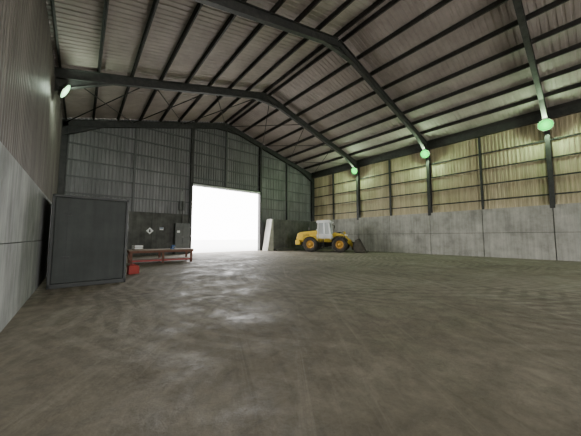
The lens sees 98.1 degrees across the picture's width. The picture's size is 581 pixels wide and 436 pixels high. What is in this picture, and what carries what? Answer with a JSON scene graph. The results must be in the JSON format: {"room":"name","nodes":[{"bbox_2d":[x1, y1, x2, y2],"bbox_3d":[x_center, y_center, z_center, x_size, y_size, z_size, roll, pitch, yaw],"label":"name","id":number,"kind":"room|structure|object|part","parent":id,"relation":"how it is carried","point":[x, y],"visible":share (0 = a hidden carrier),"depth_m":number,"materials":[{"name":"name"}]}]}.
{"room":"warehouse interior","nodes":[
{"label":"warehouse interior","id":0,"kind":"room"},
{"bbox_2d":[0,0,62,331],"bbox_3d":[-4.577,-3.498,3.814,0.600,10.750,39.900,4,-6,-40],"label":"wall","id":1,"kind":"structure","parent":0,"point":[31,117],"depth_m":6.75,"materials":[{"name":"concrete"}]},
{"bbox_2d":[63,118,310,255],"bbox_3d":[-7.113,-3.545,27.590,27.350,14.417,0.330,4,-6,-40],"label":"wall","id":2,"kind":"structure","parent":0,"point":[149,168],"depth_m":23.67,"materials":[{"name":"metal"}]},
{"bbox_2d":[179,191,184,210],"bbox_3d":[-10.471,-1.652,24.321,0.500,1.850,0.220,4,-6,-40],"label":"junction box","id":3,"kind":"object","parent":2,"relation":"attached to","point":[180,202],"visible":0.89,"depth_m":24.18,"materials":[{"name":"grey metal"}]},
{"bbox_2d":[57,119,314,220],"bbox_3d":[-6.994,-5.215,27.573,26.996,10.545,0.260,4,-6,-40],"label":"roof frame","id":4,"kind":"object","parent":2,"relation":"attached to","point":[73,126],"visible":0.82,"depth_m":22.43,"materials":[{"name":"grey metal"}]},
{"bbox_2d":[189,123,261,253],"bbox_3d":[-6.787,-2.925,27.737,8.400,13.203,0.550,4,-6,-40],"label":"door frame","id":5,"kind":"structure","parent":2,"relation":"in","point":[191,183],"depth_m":26.84,"materials":[{"name":"metal"}]},
{"bbox_2d":[0,249,580,435],"bbox_3d":[5.507,2.643,11.777,27.950,0.300,40.500,4,-6,-40],"label":"floor","id":6,"kind":"structure","parent":0,"point":[322,342],"depth_m":3.53,"materials":[{"name":"concrete"}]},
{"bbox_2d":[46,194,128,289],"bbox_3d":[-7.789,0.859,9.733,2.040,2.950,3.470,4,-6,-41],"label":"storage container","id":7,"kind":"object","parent":6,"relation":"on","point":[88,238],"visible":1,"depth_m":8.36,"materials":[{"name":"grey metal"}]},
{"bbox_2d":[127,264,139,274],"bbox_3d":[-6.825,2.212,10.977,0.200,0.439,0.482,-3,-5,33],"label":"can","id":8,"kind":"object","parent":6,"relation":"on","point":[132,268],"visible":1,"depth_m":10.87,"materials":[{"name":"metal"}]},
{"bbox_2d":[127,248,193,264],"bbox_3d":[-8.234,2.398,16.050,3.600,0.830,1.400,3,-5,-37],"label":"workbench","id":9,"kind":"object","parent":6,"relation":"on","point":[130,252],"visible":0.99,"depth_m":15.56,"materials":[{"name":"red metal"}]},
{"bbox_2d":[132,245,142,249],"bbox_3d":[-9.261,1.782,15.259,0.350,0.280,0.500,-3,-6,39],"label":"crate","id":10,"kind":"object","parent":9,"relation":"on","point":[134,247],"visible":0.98,"depth_m":15.18,"materials":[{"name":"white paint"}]},
{"bbox_3d":[-8.234,2.094,16.073,3.600,0.120,1.400,3,-5,-37],"label":"frame","id":11,"kind":"part","parent":9,"relation":"part of","materials":[{"name":"red metal"}]},
{"bbox_2d":[173,201,189,253],"bbox_3d":[-10.266,0.897,23.883,1.300,5.000,0.460,4,-6,-40],"label":"tall cabinet","id":12,"kind":"object","parent":6,"relation":"on","point":[181,230],"visible":0.8,"depth_m":23.64,"materials":[{"name":"metal"}]},
{"bbox_2d":[54,67,360,219],"bbox_3d":[-2.262,-3.872,21.441,27.423,14.145,0.260,4,-6,-40],"label":"roof frame","id":13,"kind":"object","parent":6,"relation":"on","point":[78,79],"visible":0.67,"depth_m":17.37,"materials":[{"name":"grey metal"}]},
{"bbox_2d":[57,82,70,97],"bbox_3d":[-11.791,-6.619,13.098,0.507,0.777,0.890,4,-6,-40],"label":"floodlight","id":14,"kind":"object","parent":13,"relation":"attached to","point":[63,90],"visible":1,"depth_m":12.92,"materials":[{"name":"glass"}]},
{"bbox_2d":[66,88,348,173],"bbox_3d":[-4.546,-8.704,24.889,26.411,3.606,7.685,4,-6,-40],"label":"cross bracing","id":15,"kind":"structure","parent":13,"relation":"attached to","point":[84,88],"depth_m":22.32,"materials":[{"name":"metal"}]},
{"bbox_2d":[51,0,580,173],"bbox_3d":[5.600,-9.897,12.767,26.590,3.800,39.850,4,-6,-40],"label":"roof purlins","id":16,"kind":"structure","parent":13,"relation":"on","point":[314,3],"depth_m":16.83,"materials":[{"name":"metal"}]},
{"bbox_2d":[351,167,358,173],"bbox_3d":[7.576,-5.561,29.788,0.507,0.777,0.890,4,-6,-40],"label":"floodlight","id":17,"kind":"object","parent":13,"relation":"attached to","point":[354,170],"visible":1,"depth_m":29.67,"materials":[{"name":"glass"}]},
{"bbox_2d":[262,219,273,250],"bbox_3d":[-2.620,1.968,29.446,0.845,3.700,1.100,4,-6,-40],"label":"wall block","id":18,"kind":"object","parent":6,"relation":"on","point":[268,245],"visible":0.96,"depth_m":29.19,"materials":[{"name":"white concrete"}]},
{"bbox_2d":[273,219,322,250],"bbox_3d":[0.949,2.153,31.893,7.580,3.700,1.300,4,-6,-40],"label":"wall","id":19,"kind":"structure","parent":6,"relation":"on","point":[285,232],"depth_m":31.26,"materials":[{"name":"grey concrete"}]},
{"bbox_2d":[193,0,432,215],"bbox_3d":[2.827,-4.331,15.350,27.423,14.145,0.260,4,-6,-40],"label":"roof frame","id":20,"kind":"object","parent":6,"relation":"on","point":[240,8],"visible":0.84,"depth_m":15.05,"materials":[{"name":"grey metal"}]},
{"bbox_2d":[420,149,430,157],"bbox_3d":[12.665,-6.021,23.697,0.507,0.777,0.890,4,-6,-40],"label":"floodlight","id":21,"kind":"object","parent":20,"relation":"attached to","point":[424,153],"visible":1,"depth_m":23.62,"materials":[{"name":"glass"}]},
{"bbox_2d":[295,219,368,252],"bbox_3d":[4.495,1.917,27.826,7.742,3.569,2.812,-2,-5,19],"label":"wheel loader","id":22,"kind":"object","parent":6,"relation":"on","point":[324,236],"visible":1,"depth_m":27.30,"materials":[{"name":"yellow metal"}]},
{"bbox_2d":[296,231,316,241],"bbox_3d":[2.037,2.104,28.686,2.426,1.328,1.426,-2,-5,19],"label":"hood","id":23,"kind":"object","parent":22,"relation":"attached to","point":[300,236],"depth_m":28.09,"materials":[{"name":"yellow metal"}]},
{"bbox_3d":[3.858,1.463,28.087,1.677,1.849,1.553,-2,-5,19],"label":"cab frame","id":24,"kind":"part","parent":22,"relation":"part of","materials":[{"name":"white paint"}]},
{"bbox_2d":[512,0,555,207],"bbox_3d":[7.948,-4.793,9.221,27.423,14.145,0.260,4,-6,-40],"label":"roof frame","id":25,"kind":"object","parent":6,"relation":"on","point":[518,6],"visible":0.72,"depth_m":15.65,"materials":[{"name":"grey metal"}]},
{"bbox_2d":[537,118,554,130],"bbox_3d":[17.786,-6.482,17.568,0.507,0.777,0.890,4,-6,-40],"label":"floodlight","id":26,"kind":"object","parent":25,"relation":"attached to","point":[545,124],"visible":1,"depth_m":17.50,"materials":[{"name":"glass"}]},
{"bbox_2d":[46,0,580,172],"bbox_3d":[5.552,-10.013,12.833,27.450,3.797,40.000,4,-6,-40],"label":"ceiling","id":27,"kind":"structure","parent":0,"point":[79,22],"depth_m":16.06,"materials":[{"name":"grey metal"}]},
{"bbox_2d":[312,103,580,261],"bbox_3d":[15.775,-2.224,20.723,0.480,10.750,39.900,4,-6,-40],"label":"wall","id":28,"kind":"structure","parent":0,"point":[490,191],"depth_m":21.14,"materials":[{"name":"concrete"}]},
{"label":"outside","id":29,"kind":"structure","parent":0,"visible":0},
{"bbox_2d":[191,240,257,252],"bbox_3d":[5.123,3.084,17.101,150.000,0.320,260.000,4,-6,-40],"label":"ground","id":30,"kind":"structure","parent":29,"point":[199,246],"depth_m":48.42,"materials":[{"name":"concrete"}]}
]}

